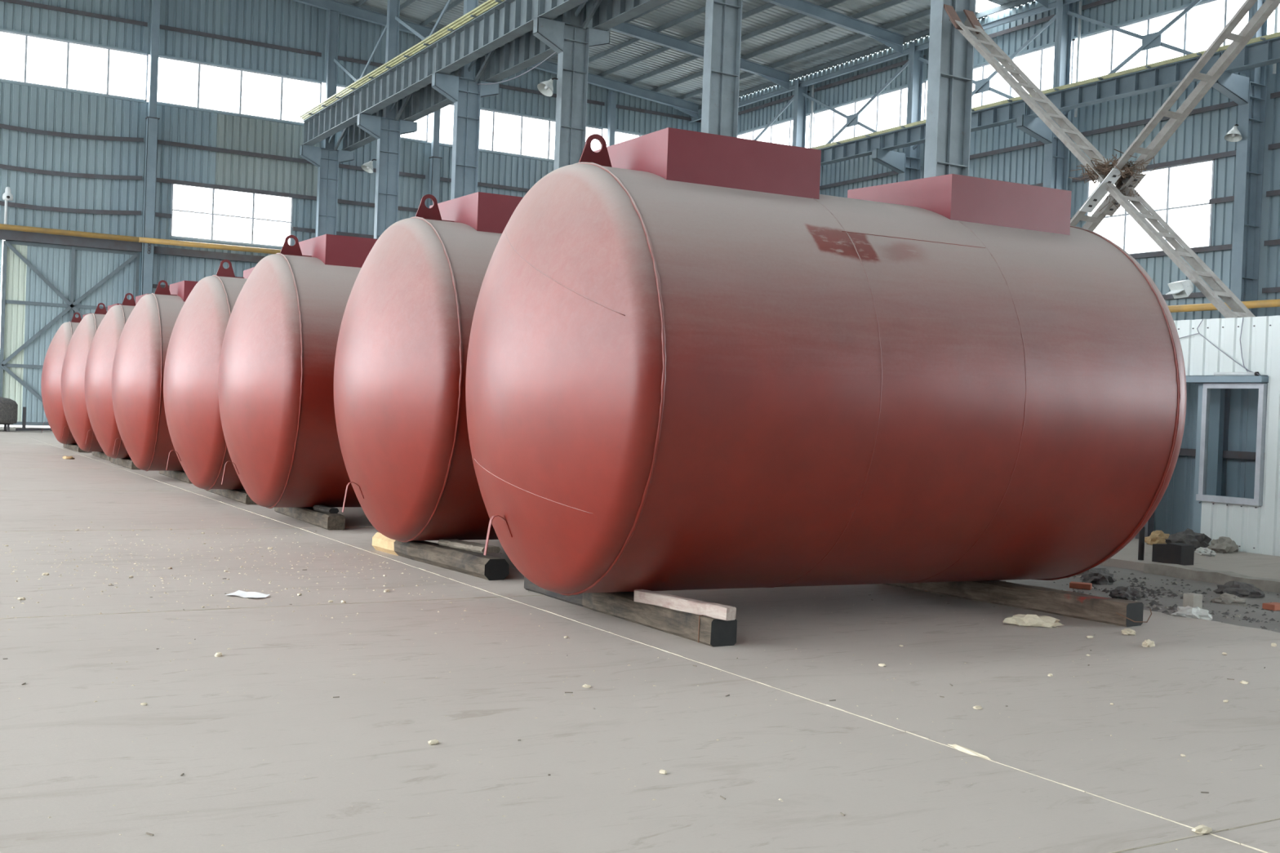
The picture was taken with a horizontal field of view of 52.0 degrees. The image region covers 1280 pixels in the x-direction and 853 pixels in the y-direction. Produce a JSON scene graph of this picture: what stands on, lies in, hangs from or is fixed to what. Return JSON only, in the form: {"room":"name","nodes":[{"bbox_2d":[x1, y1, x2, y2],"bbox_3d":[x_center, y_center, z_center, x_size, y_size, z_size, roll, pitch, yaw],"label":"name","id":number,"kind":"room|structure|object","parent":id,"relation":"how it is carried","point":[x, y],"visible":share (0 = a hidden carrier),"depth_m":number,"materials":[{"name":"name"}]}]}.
{"room":"factory hall","nodes":[
{"label":"factory hall","id":0,"kind":"room"},
{"bbox_2d":[0,0,702,301],"bbox_3d":[-18.180,-9.728,53.943,49.200,19.845,0.228,2,1,-31],"label":"wall","id":1,"kind":"structure","parent":0,"point":[70,159],"depth_m":54.05,"materials":[{"name":"metal"}]},
{"bbox_2d":[0,240,140,426],"bbox_3d":[-22.348,-3.538,51.448,4.950,7.075,0.165,2,1,-31],"label":"door","id":2,"kind":"structure","parent":1,"relation":"in","point":[43,286],"depth_m":50.95,"materials":[{"name":"metal"}]},
{"bbox_2d":[0,30,148,101],"bbox_3d":[-23.057,-14.160,50.976,7.450,1.900,0.075,2,1,-31],"label":"window","id":3,"kind":"structure","parent":1,"relation":"in","point":[3,31],"depth_m":51.35,"materials":[{"name":"metal"}]},
{"bbox_2d":[0,229,265,262],"bbox_3d":[-20.353,-7.188,52.375,22.000,0.360,0.350,2,1,-31],"label":"header beam","id":4,"kind":"structure","parent":1,"relation":"attached to","point":[11,235],"depth_m":51.82,"materials":[{"name":"metal"}]},
{"bbox_2d":[170,183,293,247],"bbox_3d":[-16.993,-8.779,54.745,4.950,2.220,0.075,2,1,-31],"label":"window","id":5,"kind":"structure","parent":1,"relation":"in","point":[212,214],"depth_m":54.65,"materials":[{"name":"metal"}]},
{"bbox_2d":[156,55,321,124],"bbox_3d":[-16.672,-13.961,54.760,6.800,1.900,0.075,2,1,-31],"label":"window","id":6,"kind":"structure","parent":1,"relation":"in","point":[159,56],"depth_m":54.73,"materials":[{"name":"metal"}]},
{"bbox_2d":[439,103,603,159],"bbox_3d":[-5.557,-13.614,61.348,8.650,1.900,0.075,2,1,-31],"label":"window","id":7,"kind":"structure","parent":1,"relation":"in","point":[492,111],"depth_m":61.31,"materials":[{"name":"metal"}]},
{"bbox_2d":[0,426,1279,852],"bbox_3d":[-0.770,1.250,23.997,49.194,0.140,70.000,2,1,-31],"label":"floor","id":8,"kind":"structure","parent":0,"point":[1074,793],"depth_m":6.63,"materials":[{"name":"concrete"}]},
{"bbox_2d":[0,396,17,431],"bbox_3d":[-22.695,-0.473,45.026,2.400,1.210,2.400,2,1,-31],"label":"dished end","id":9,"kind":"object","parent":8,"relation":"on","point":[8,407],"visible":1,"depth_m":44.81,"materials":[{"name":"metal"}]},
{"bbox_2d":[15,406,51,431],"bbox_3d":[-21.285,-0.271,46.913,0.141,0.830,2.828,2,1,14],"label":"steel frame","id":10,"kind":"object","parent":8,"relation":"on","point":[24,420],"visible":0.55,"depth_m":45.85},
{"bbox_2d":[62,444,87,452],"bbox_3d":[-14.187,0.520,32.947,0.241,0.141,2.700,2,1,-31],"label":"sleeper","id":11,"kind":"object","parent":8,"relation":"on","point":[75,447],"visible":0.63,"depth_m":32.55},
{"bbox_2d":[40,312,89,444],"bbox_3d":[-12.430,-1.151,34.035,5.656,3.332,3.095,2,1,-28],"label":"storage tank","id":12,"kind":"object","parent":11,"relation":"on","point":[51,383],"visible":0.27,"depth_m":32.13,"materials":[{"name":"metal"}]},
{"bbox_2d":[92,451,110,461],"bbox_3d":[-12.006,0.638,29.476,0.237,0.149,2.500,2,1,-31],"label":"sleeper","id":13,"kind":"object","parent":8,"relation":"on","point":[98,454],"visible":0.48,"depth_m":29.37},
{"bbox_2d":[61,302,121,452],"bbox_3d":[-10.244,-1.033,30.206,5.656,3.332,3.095,2,1,-28],"label":"storage tank","id":14,"kind":"object","parent":13,"relation":"on","point":[73,368],"visible":0.22,"depth_m":28.32,"materials":[{"name":"metal"}]},
{"bbox_2d":[110,457,141,470],"bbox_3d":[-10.430,0.718,26.633,0.243,0.173,2.600,2,1,-30],"label":"sleeper","id":15,"kind":"object","parent":8,"relation":"on","point":[127,463],"visible":0.62,"depth_m":26.17,"materials":[{"name":"wood"}]},
{"bbox_2d":[84,293,147,458],"bbox_3d":[-8.495,-0.957,27.311,5.656,3.332,3.095,2,1,-28],"label":"storage tank","id":16,"kind":"object","parent":15,"relation":"on","point":[100,357],"visible":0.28,"depth_m":25.43,"materials":[{"name":"metal"}]},
{"bbox_2d":[140,0,160,295],"bbox_3d":[-19.580,-9.129,52.389,0.560,18.577,0.500,2,1,-31],"label":"column","id":17,"kind":"structure","parent":8,"relation":"on","point":[152,122],"depth_m":52.29,"materials":[{"name":"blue metal"}]},
{"bbox_2d":[0,223,280,253],"bbox_3d":[-26.001,-7.616,48.292,28.101,0.249,0.209,2,1,-31],"label":"gas pipe","id":18,"kind":"object","parent":17,"relation":"attached to","point":[6,227],"visible":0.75,"depth_m":51.80,"materials":[{"name":"metal"}]},
{"bbox_2d":[2,186,13,224],"bbox_3d":[-23.835,-8.332,49.429,0.388,1.410,0.376,2,1,16],"label":"security camera","id":19,"kind":"object","parent":18,"relation":"attached to","point":[6,196],"visible":1,"depth_m":49.36,"materials":[{"name":"white metal"}]},
{"bbox_2d":[159,471,192,484],"bbox_3d":[-8.181,0.850,23.319,0.239,0.155,2.700,2,1,-30],"label":"sleeper","id":20,"kind":"object","parent":8,"relation":"on","point":[179,475],"visible":0.54,"depth_m":22.96,"materials":[{"name":"wood"}]},
{"bbox_2d":[111,280,198,471],"bbox_3d":[-6.546,-0.825,23.820,5.656,3.332,3.095,2,1,-28],"label":"storage tank","id":21,"kind":"object","parent":20,"relation":"on","point":[140,353],"visible":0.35,"depth_m":21.85,"materials":[{"name":"metal"}]},
{"bbox_2d":[205,488,257,504],"bbox_3d":[-6.054,0.976,19.466,0.239,0.151,2.700,2,1,-30],"label":"sleeper","id":22,"kind":"object","parent":8,"relation":"on","point":[240,495],"visible":0.56,"depth_m":18.83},
{"bbox_2d":[163,259,254,490],"bbox_3d":[-4.310,-0.779,20.084,5.658,3.504,3.352,2,1,-30],"label":"storage tank","id":23,"kind":"object","parent":22,"relation":"on","point":[192,362],"visible":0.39,"depth_m":18.03,"materials":[{"name":"metal"}]},
{"bbox_2d":[226,590,270,598],"bbox_3d":[-2.949,1.263,9.852,0.323,0.022,0.164,2,1,26],"label":"paper sheet","id":24,"kind":"object","parent":8,"relation":"on","point":[241,593],"visible":1,"depth_m":9.87,"materials":[{"name":"paper"}]},
{"bbox_2d":[274,507,345,530],"bbox_3d":[-4.106,1.076,16.211,0.228,0.172,2.450,2,1,-30],"label":"sleeper","id":25,"kind":"object","parent":8,"relation":"on","point":[331,522],"visible":0.71,"depth_m":15.53,"materials":[{"name":"wood"}]},
{"bbox_2d":[217,234,377,508],"bbox_3d":[-2.481,-0.611,16.956,5.656,3.332,3.095,2,1,-28],"label":"storage tank","id":26,"kind":"object","parent":25,"relation":"on","point":[277,365],"visible":0.38,"depth_m":14.99,"materials":[{"name":"metal"}]},
{"bbox_2d":[312,505,338,513],"bbox_3d":[-3.725,0.980,15.549,0.138,0.065,0.450,2,1,-37],"label":"wedge","id":27,"kind":"object","parent":25,"relation":"on","point":[323,508],"visible":1,"depth_m":15.43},
{"bbox_2d":[299,9,354,236],"bbox_3d":[-13.197,-8.630,55.338,2.250,17.956,1.182,2,1,-31],"label":"steel column","id":28,"kind":"structure","parent":8,"relation":"on","point":[327,158],"depth_m":55.60,"materials":[{"name":"metal"}]},
{"bbox_2d":[299,80,361,146],"bbox_3d":[-12.161,-12.309,51.899,0.610,1.185,7.410,2,1,-31],"label":"beam","id":29,"kind":"structure","parent":28,"relation":"on","point":[324,120],"depth_m":51.87,"materials":[{"name":"grey metal"}]},
{"bbox_2d":[328,23,386,143],"bbox_3d":[-11.223,-13.678,52.420,0.150,3.608,7.203,2,1,-31],"label":"brace","id":30,"kind":"object","parent":28,"relation":"attached to","point":[335,60],"visible":0.6,"depth_m":51.70,"materials":[{"name":"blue metal"}]},
{"bbox_2d":[342,96,405,151],"bbox_3d":[-10.627,-12.236,52.809,0.440,1.135,7.410,2,1,-31],"label":"beam","id":31,"kind":"structure","parent":28,"relation":"on","point":[354,137],"depth_m":54.60,"materials":[{"name":"grey metal"}]},
{"bbox_2d":[356,0,417,239],"bbox_3d":[-9.405,-8.414,48.929,2.250,17.956,1.182,2,1,-31],"label":"steel column","id":32,"kind":"structure","parent":8,"relation":"on","point":[388,129],"depth_m":49.20,"materials":[{"name":"metal"}]},
{"bbox_2d":[361,159,376,173],"bbox_3d":[-10.109,-9.743,48.873,0.551,0.543,0.470,2,1,-9],"label":"lamp","id":33,"kind":"object","parent":32,"relation":"attached to","point":[367,166],"visible":1,"depth_m":48.92,"materials":[{"name":"metal"}]},
{"bbox_2d":[356,35,437,115],"bbox_3d":[-8.374,-12.093,45.499,0.610,1.185,7.430,2,1,-31],"label":"beam","id":34,"kind":"structure","parent":32,"relation":"on","point":[380,89],"depth_m":45.44,"materials":[{"name":"grey metal"}]},
{"bbox_2d":[389,0,461,111],"bbox_3d":[-7.431,-13.462,46.011,0.150,3.608,7.203,2,1,-31],"label":"brace","id":35,"kind":"object","parent":32,"relation":"attached to","point":[421,37],"visible":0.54,"depth_m":46.70,"materials":[{"name":"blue metal"}]},
{"bbox_2d":[403,54,485,121],"bbox_3d":[-6.840,-12.020,46.409,0.440,1.135,7.430,2,1,-31],"label":"beam","id":36,"kind":"structure","parent":32,"relation":"on","point":[425,100],"depth_m":47.65,"materials":[{"name":"grey metal"}]},
{"bbox_2d":[428,109,442,208],"bbox_3d":[-9.254,-8.296,58.526,0.560,17.555,0.500,2,1,-31],"label":"column","id":37,"kind":"structure","parent":8,"relation":"on","point":[435,161],"depth_m":58.43,"materials":[{"name":"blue metal"}]},
{"bbox_2d":[372,532,509,580],"bbox_3d":[-1.915,1.195,12.307,0.255,0.188,2.420,2,1,-35],"label":"sleeper","id":38,"kind":"object","parent":8,"relation":"on","point":[489,567],"visible":0.91,"depth_m":11.88,"materials":[{"name":"brown wood"}]},
{"bbox_2d":[333,191,523,542],"bbox_3d":[-0.265,-0.503,13.565,5.656,3.332,3.095,2,1,-28],"label":"storage tank","id":39,"kind":"object","parent":38,"relation":"on","point":[402,352],"visible":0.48,"depth_m":11.66,"materials":[{"name":"metal"}]},
{"bbox_2d":[437,538,500,553],"bbox_3d":[-1.569,1.092,11.999,0.222,0.056,0.750,2,1,-41],"label":"wedge","id":40,"kind":"object","parent":38,"relation":"on","point":[452,543],"visible":0.96,"depth_m":11.90,"materials":[{"name":"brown wood"}]},
{"bbox_2d":[431,0,499,199],"bbox_3d":[-5.614,-8.197,42.520,2.250,17.956,1.182,2,1,-31],"label":"steel column","id":41,"kind":"structure","parent":8,"relation":"on","point":[464,91],"depth_m":42.79,"materials":[{"name":"metal"}]},
{"bbox_2d":[431,0,539,74],"bbox_3d":[-4.582,-11.877,39.090,0.610,1.185,7.430,2,1,-31],"label":"beam","id":42,"kind":"structure","parent":41,"relation":"on","point":[493,24],"depth_m":39.26,"materials":[{"name":"grey metal"}]},
{"bbox_2d":[484,0,594,82],"bbox_3d":[-3.048,-11.804,40.000,0.440,1.135,7.430,2,1,-31],"label":"beam","id":43,"kind":"structure","parent":41,"relation":"on","point":[526,51],"depth_m":41.18,"materials":[{"name":"grey metal"}]},
{"bbox_2d":[532,0,609,170],"bbox_3d":[-1.822,-7.981,36.111,2.250,17.956,1.182,2,1,-31],"label":"steel column","id":44,"kind":"structure","parent":8,"relation":"on","point":[572,40],"depth_m":36.39,"materials":[{"name":"metal"}]},
{"bbox_2d":[537,77,557,96],"bbox_3d":[-2.583,-9.383,36.103,0.466,0.545,0.583,2,1,16],"label":"lamp","id":45,"kind":"object","parent":44,"relation":"attached to","point":[545,87],"visible":1,"depth_m":36.15,"materials":[{"name":"metal"}]},
{"bbox_2d":[592,0,669,31],"bbox_3d":[0.744,-11.588,33.591,0.440,1.135,7.430,2,1,-31],"label":"beam","id":46,"kind":"structure","parent":44,"relation":"on","point":[609,14],"depth_m":35.81,"materials":[{"name":"grey metal"}]},
{"bbox_2d":[607,91,616,146],"bbox_3d":[-1.572,-7.676,63.092,0.560,16.794,0.500,2,1,-31],"label":"column","id":47,"kind":"structure","parent":8,"relation":"on","point":[612,95],"depth_m":63.02,"materials":[{"name":"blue metal"}]},
{"bbox_2d":[524,577,737,647],"bbox_3d":[-0.154,1.296,9.670,0.222,0.181,2.720,2,1,-31],"label":"sleeper","id":48,"kind":"object","parent":8,"relation":"on","point":[713,633],"visible":0.63,"depth_m":9.04,"materials":[{"name":"wood"}]},
{"bbox_2d":[634,589,736,621],"bbox_3d":[0.290,1.191,8.794,0.105,0.086,0.920,2,1,-40],"label":"plank","id":49,"kind":"object","parent":48,"relation":"on","point":[719,611],"visible":1,"depth_m":8.71,"materials":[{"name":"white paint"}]},
{"bbox_2d":[1,511,1279,849],"bbox_3d":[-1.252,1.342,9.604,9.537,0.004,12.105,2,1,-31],"label":"floor debris","id":50,"kind":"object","parent":8,"relation":"on","point":[181,775],"depth_m":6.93,"materials":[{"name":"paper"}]},
{"bbox_2d":[701,0,742,137],"bbox_3d":[1.970,-7.765,29.702,2.250,17.956,1.182,2,1,-31],"label":"steel column","id":51,"kind":"structure","parent":8,"relation":"on","point":[723,18],"depth_m":30.00,"materials":[{"name":"metal"}]},
{"bbox_2d":[537,0,587,19],"bbox_3d":[-0.790,-11.661,32.681,0.610,1.185,7.430,2,1,-31],"label":"beam","id":52,"kind":"structure","parent":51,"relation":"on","point":[548,9],"depth_m":35.23,"materials":[{"name":"grey metal"}]},
{"bbox_2d":[791,79,807,147],"bbox_3d":[6.186,-7.188,58.051,2.330,16.480,0.520,2,1,-31],"label":"wall column","id":53,"kind":"structure","parent":8,"relation":"on","point":[800,101],"depth_m":58.36,"materials":[{"name":"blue metal"}]},
{"bbox_2d":[809,130,880,165],"bbox_3d":[7.552,-11.265,54.391,0.610,0.735,7.430,2,1,-31],"label":"beam","id":54,"kind":"structure","parent":53,"relation":"on","point":[862,145],"depth_m":52.92,"materials":[{"name":"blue metal"}]},
{"bbox_2d":[801,60,908,149],"bbox_3d":[8.935,-12.886,55.155,0.150,3.687,7.204,2,1,-31],"label":"brace","id":55,"kind":"object","parent":53,"relation":"attached to","point":[851,120],"visible":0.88,"depth_m":54.97,"materials":[{"name":"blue metal"}]},
{"bbox_2d":[871,41,924,182],"bbox_3d":[9.978,-6.972,51.642,2.330,16.480,0.520,2,1,-31],"label":"wall column","id":56,"kind":"structure","parent":8,"relation":"on","point":[908,165],"depth_m":51.91,"materials":[{"name":"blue metal"}]},
{"bbox_2d":[924,0,976,177],"bbox_3d":[5.762,-7.549,23.293,2.250,17.956,1.182,2,1,-31],"label":"steel column","id":57,"kind":"structure","parent":8,"relation":"on","point":[951,55],"depth_m":23.61,"materials":[{"name":"metal"}]},
{"bbox_2d":[943,0,1279,318],"bbox_3d":[7.385,-3.892,20.511,0.750,7.045,7.168,2,1,-31],"label":"brace","id":58,"kind":"object","parent":57,"relation":"attached to","point":[972,24],"visible":0.81,"depth_m":19.95,"materials":[{"name":"metal"}]},
{"bbox_2d":[1068,149,1158,213],"bbox_3d":[7.404,-3.800,20.518,0.974,0.977,1.435,2,1,-31],"label":"nest","id":59,"kind":"object","parent":58,"relation":"on","point":[1104,169],"visible":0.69,"depth_m":20.36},
{"bbox_2d":[1165,279,1193,298],"bbox_3d":[7.790,-1.995,18.848,0.463,0.297,0.341,2,1,-31],"label":"floodlight","id":60,"kind":"object","parent":58,"relation":"attached to","point":[1183,288],"visible":1,"depth_m":18.73,"materials":[{"name":"white metal"}]},
{"bbox_2d":[947,744,991,759],"bbox_3d":[1.504,1.482,5.987,0.037,0.017,0.291,2,1,-29],"label":"lump","id":61,"kind":"object","parent":8,"relation":"on","point":[961,748],"visible":1,"depth_m":5.98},
{"bbox_2d":[882,580,1143,626],"bbox_3d":[3.029,1.401,11.098,0.230,0.180,2.600,2,1,-36],"label":"sleeper","id":62,"kind":"object","parent":8,"relation":"on","point":[1051,601],"visible":0.73,"depth_m":10.62,"materials":[{"name":"wood"}]},
{"bbox_2d":[465,127,1186,595],"bbox_3d":[1.462,-0.396,10.451,5.656,3.332,3.095,2,1,-27],"label":"storage tank","id":63,"kind":"object","parent":62,"relation":"on","point":[692,364],"visible":1,"depth_m":9.04,"materials":[{"name":"metal"}]},
{"bbox_2d":[1002,613,1063,627],"bbox_3d":[2.962,1.458,9.881,0.449,0.088,0.158,2,1,9],"label":"heap","id":64,"kind":"object","parent":8,"relation":"on","point":[1034,620],"visible":1,"depth_m":9.83,"materials":[{"name":"stone"}]},
{"bbox_2d":[1015,0,1072,190],"bbox_3d":[13.770,-6.756,45.233,2.330,16.480,0.520,2,1,-31],"label":"wall column","id":65,"kind":"structure","parent":8,"relation":"on","point":[1055,153],"depth_m":45.49,"materials":[{"name":"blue metal"}]},
{"bbox_2d":[880,96,1026,150],"bbox_3d":[11.344,-11.049,47.982,0.610,0.735,7.430,2,1,-31],"label":"beam","id":66,"kind":"structure","parent":65,"relation":"on","point":[1004,112],"depth_m":46.78,"materials":[{"name":"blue metal"}]},
{"bbox_2d":[912,14,1055,149],"bbox_3d":[12.727,-12.669,48.746,0.150,3.687,7.204,2,1,-31],"label":"brace","id":67,"kind":"object","parent":65,"relation":"attached to","point":[982,85],"visible":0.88,"depth_m":48.24,"materials":[{"name":"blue metal"}]},
{"bbox_2d":[1026,47,1221,117],"bbox_3d":[15.136,-10.833,41.573,0.610,0.735,7.430,2,1,-31],"label":"beam","id":68,"kind":"structure","parent":65,"relation":"on","point":[1170,73],"depth_m":41.34,"materials":[{"name":"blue metal"}]},
{"bbox_2d":[1167,298,1279,312],"bbox_3d":[14.757,-3.736,43.477,0.219,0.219,48.000,2,1,-31],"label":"gas pipe","id":69,"kind":"object","parent":65,"relation":"attached to","point":[1265,303],"visible":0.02,"depth_m":39.31,"materials":[{"name":"metal"}]},
{"bbox_2d":[1137,526,1145,559],"bbox_3d":[5.739,1.349,15.007,0.063,0.400,0.063,2,1,-31],"label":"pipe stub","id":70,"kind":"object","parent":8,"relation":"on","point":[1141,534],"visible":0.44,"depth_m":14.98,"materials":[{"name":"metal"}]},
{"bbox_2d":[1144,530,1169,545],"bbox_3d":[6.746,1.447,17.058,0.338,0.192,0.365,2,1,-27],"label":"rock","id":71,"kind":"object","parent":8,"relation":"on","point":[1157,536],"visible":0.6,"depth_m":16.98,"materials":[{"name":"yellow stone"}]},
{"bbox_2d":[1151,542,1194,565],"bbox_3d":[6.004,1.436,14.771,0.220,0.250,0.380,2,1,-31],"label":"box","id":72,"kind":"object","parent":8,"relation":"on","point":[1180,553],"visible":0.8,"depth_m":14.65,"materials":[{"name":"plastic"}]},
{"bbox_2d":[1164,528,1211,549],"bbox_3d":[6.943,1.423,16.661,0.764,0.266,0.443,2,1,-31],"label":"rock","id":73,"kind":"object","parent":8,"relation":"on","point":[1188,536],"visible":0.63,"depth_m":16.52,"materials":[{"name":"stone"}]},
{"bbox_2d":[1191,824,1212,834],"bbox_3d":[2.115,1.513,4.930,0.107,0.025,0.060,2,1,-42],"label":"lump","id":74,"kind":"object","parent":8,"relation":"on","point":[1201,829],"visible":1,"depth_m":4.90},
{"bbox_2d":[1195,546,1216,556],"bbox_3d":[6.861,1.514,15.909,0.188,0.093,0.403,2,1,2],"label":"rock","id":75,"kind":"object","parent":8,"relation":"on","point":[1202,551],"visible":1,"depth_m":15.81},
{"bbox_2d":[1135,315,1279,556],"bbox_3d":[8.345,0.129,16.345,1.262,2.965,7.620,2,1,-31],"label":"shed","id":76,"kind":"object","parent":8,"relation":"on","point":[1224,482],"visible":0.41,"depth_m":17.01,"materials":[{"name":"metal"}]},
{"bbox_2d":[1213,371,1259,376],"bbox_3d":[7.553,-0.665,16.623,0.055,0.055,0.610,2,1,-31],"label":"lamp","id":77,"kind":"object","parent":76,"relation":"on","point":[1215,374],"visible":1,"depth_m":16.62,"materials":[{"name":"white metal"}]},
{"bbox_2d":[1207,536,1238,553],"bbox_3d":[7.281,1.473,16.381,0.361,0.197,0.458,3,1,31],"label":"rock","id":78,"kind":"object","parent":8,"relation":"on","point":[1223,544],"visible":0.92,"depth_m":16.26,"materials":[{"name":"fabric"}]},
{"bbox_2d":[1212,0,1267,317],"bbox_3d":[17.562,-6.540,38.824,2.330,16.480,0.520,2,1,-31],"label":"wall column","id":79,"kind":"structure","parent":8,"relation":"on","point":[1249,91],"depth_m":39.11,"materials":[{"name":"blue metal"}]},
{"bbox_2d":[1062,0,1245,115],"bbox_3d":[16.519,-12.453,42.337,0.150,3.687,7.204,2,1,-31],"label":"brace","id":80,"kind":"object","parent":79,"relation":"attached to","point":[1153,40],"visible":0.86,"depth_m":42.45,"materials":[{"name":"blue metal"}]},
{"bbox_2d":[1224,124,1242,142],"bbox_3d":[17.579,-8.737,38.826,0.495,0.532,0.476,2,1,-4],"label":"lamp","id":81,"kind":"object","parent":79,"relation":"attached to","point":[1233,135],"visible":1,"depth_m":38.91,"materials":[{"name":"metal"}]},
{"bbox_2d":[1219,31,1279,73],"bbox_3d":[18.928,-10.617,35.164,0.610,0.735,7.430,2,1,-31],"label":"beam","id":82,"kind":"structure","parent":79,"relation":"on","point":[1263,51],"depth_m":37.41,"materials":[{"name":"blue metal"}]},
{"bbox_3d":[2.394,-7.404,64.460,2.330,16.480,0.520,2,1,-31],"label":"wall column","id":83,"kind":"structure","parent":8,"relation":"on","visible":0},
{"bbox_2d":[754,95,794,140],"bbox_3d":[5.143,-13.102,61.564,0.150,3.687,7.204,2,1,-31],"label":"brace","id":84,"kind":"object","parent":83,"relation":"attached to","point":[790,101],"visible":0.12,"depth_m":59.77,"materials":[{"name":"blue metal"}]},
{"bbox_2d":[293,0,1079,122],"bbox_3d":[-0.097,-16.787,23.787,49.218,3.757,70.000,2,1,-31],"label":"ceiling","id":85,"kind":"structure","parent":0,"point":[656,55],"depth_m":55.38,"materials":[{"name":"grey metal"}]},
{"bbox_2d":[737,0,1279,320],"bbox_3d":[20.647,-6.615,36.403,0.245,16.960,70.000,2,1,-31],"label":"wall","id":86,"kind":"structure","parent":0,"point":[1003,153],"depth_m":44.47,"materials":[{"name":"metal"}]},
{"bbox_2d":[737,113,810,148],"bbox_3d":[5.397,-13.214,62.612,0.075,1.900,8.760,2,1,-31],"label":"window","id":87,"kind":"structure","parent":86,"relation":"in","point":[809,114],"depth_m":60.43,"materials":[{"name":"glass"}]},
{"bbox_2d":[809,84,813,147],"bbox_3d":[7.622,-13.181,58.327,0.092,4.000,0.092,2,1,-8],"label":"downpipe","id":88,"kind":"object","parent":86,"relation":"attached to","point":[812,90],"visible":0.65,"depth_m":58.29,"materials":[{"name":"white metal"}]},
{"bbox_2d":[812,80,927,147],"bbox_3d":[9.584,-12.975,55.536,0.075,1.900,7.210,2,1,-31],"label":"window","id":89,"kind":"structure","parent":86,"relation":"in","point":[924,82],"depth_m":54.90,"materials":[{"name":"metal"}]},
{"bbox_2d":[973,38,1075,105],"bbox_3d":[13.376,-12.759,49.127,0.075,1.900,7.210,2,1,-31],"label":"window","id":90,"kind":"structure","parent":86,"relation":"in","point":[1042,49],"depth_m":47.25,"materials":[{"name":"metal"}]},
{"bbox_2d":[1074,0,1082,117],"bbox_3d":[15.206,-12.749,45.508,0.092,4.000,0.092,2,1,-8],"label":"downpipe","id":91,"kind":"object","parent":86,"relation":"attached to","point":[1080,2],"visible":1,"depth_m":45.47,"materials":[{"name":"white metal"}]},
{"bbox_2d":[1085,159,1214,253],"bbox_3d":[16.701,-7.077,43.218,0.075,2.790,4.930,2,1,-31],"label":"window","id":92,"kind":"structure","parent":86,"relation":"in","point":[1168,208],"depth_m":42.48,"materials":[{"name":"metal"}]},
{"bbox_2d":[1079,0,1268,81],"bbox_3d":[17.160,-12.543,42.731,0.075,1.900,7.180,2,1,-31],"label":"window","id":93,"kind":"structure","parent":86,"relation":"in","point":[1226,2],"depth_m":43.30,"materials":[{"name":"metal"}]},
{"bbox_2d":[1272,4,1279,73],"bbox_3d":[18.998,-12.533,39.099,0.092,4.000,0.092,2,1,-8],"label":"downpipe","id":94,"kind":"object","parent":86,"relation":"attached to","point":[1277,10],"visible":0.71,"depth_m":39.08,"materials":[{"name":"white metal"}]},
{"bbox_2d":[1000,564,1279,632],"bbox_3d":[-1.461,1.254,23.588,3.600,0.036,70.000,2,1,-31],"label":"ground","id":95,"kind":"structure","parent":0,"point":[1060,584],"depth_m":12.77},
{"bbox_2d":[1069,581,1092,590],"bbox_3d":[4.337,1.567,12.906,0.200,0.055,0.120,2,1,25],"label":"brick","id":96,"kind":"object","parent":95,"relation":"on","point":[1080,585],"visible":1,"depth_m":12.86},
{"bbox_2d":[1080,568,1116,585],"bbox_3d":[4.724,1.533,13.543,0.354,0.148,0.675,2,1,8],"label":"rock","id":97,"kind":"object","parent":95,"relation":"on","point":[1102,576],"visible":0.92,"depth_m":13.36,"materials":[{"name":"stone"}]},
{"bbox_2d":[1108,586,1141,599],"bbox_3d":[4.553,1.554,12.275,0.242,0.121,0.324,3,1,34],"label":"rock","id":98,"kind":"object","parent":95,"relation":"on","point":[1127,593],"visible":0.96,"depth_m":12.21,"materials":[{"name":"stone"}]},
{"bbox_2d":[1005,573,1279,631],"bbox_3d":[5.091,1.624,12.368,2.802,0.031,7.617,2,1,-31],"label":"gravel","id":99,"kind":"object","parent":95,"relation":"on","point":[1175,582],"visible":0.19,"depth_m":12.82,"materials":[{"name":"gravel"}]},
{"bbox_2d":[1053,571,1279,629],"bbox_3d":[5.085,1.617,12.370,2.841,0.044,7.655,2,1,-31],"label":"rubble","id":100,"kind":"object","parent":95,"relation":"on","point":[1152,603],"visible":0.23,"depth_m":12.59,"materials":[{"name":"stone"}]},
{"bbox_2d":[1170,605,1212,620],"bbox_3d":[4.551,1.528,10.776,0.302,0.107,0.340,3,1,41],"label":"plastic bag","id":101,"kind":"object","parent":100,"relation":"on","point":[1188,611],"visible":0.9,"depth_m":10.71,"materials":[{"name":"plastic"}]},
{"bbox_2d":[1182,592,1202,608],"bbox_3d":[4.561,1.466,10.827,0.120,0.170,0.100,2,1,-31],"label":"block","id":102,"kind":"object","parent":101,"relation":"on","point":[1191,599],"visible":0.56,"depth_m":10.79,"materials":[{"name":"concrete"}]},
{"bbox_2d":[1142,563,1279,592],"bbox_3d":[6.796,1.633,12.678,0.312,0.125,4.400,2,1,-31],"label":"concrete curb","id":103,"kind":"object","parent":95,"relation":"on","point":[1176,571],"visible":0.88,"depth_m":13.86,"materials":[{"name":"concrete"}]},
{"bbox_2d":[1210,592,1246,606],"bbox_3d":[5.447,1.595,12.111,0.228,0.111,0.324,2,1,-44],"label":"rock","id":104,"kind":"object","parent":95,"relation":"on","point":[1224,598],"visible":0.93,"depth_m":12.05,"materials":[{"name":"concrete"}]},
{"bbox_2d":[1213,581,1265,597],"bbox_3d":[5.859,1.587,12.804,0.488,0.143,0.335,2,1,-5],"label":"rock","id":105,"kind":"object","parent":95,"relation":"on","point":[1233,588],"visible":0.89,"depth_m":12.71,"materials":[{"name":"stone"}]},
{"bbox_2d":[1262,602,1279,610],"bbox_3d":[5.754,1.632,11.887,0.200,0.055,0.120,2,1,-32],"label":"brick","id":106,"kind":"object","parent":95,"relation":"on","point":[1269,606],"visible":0.87,"depth_m":11.83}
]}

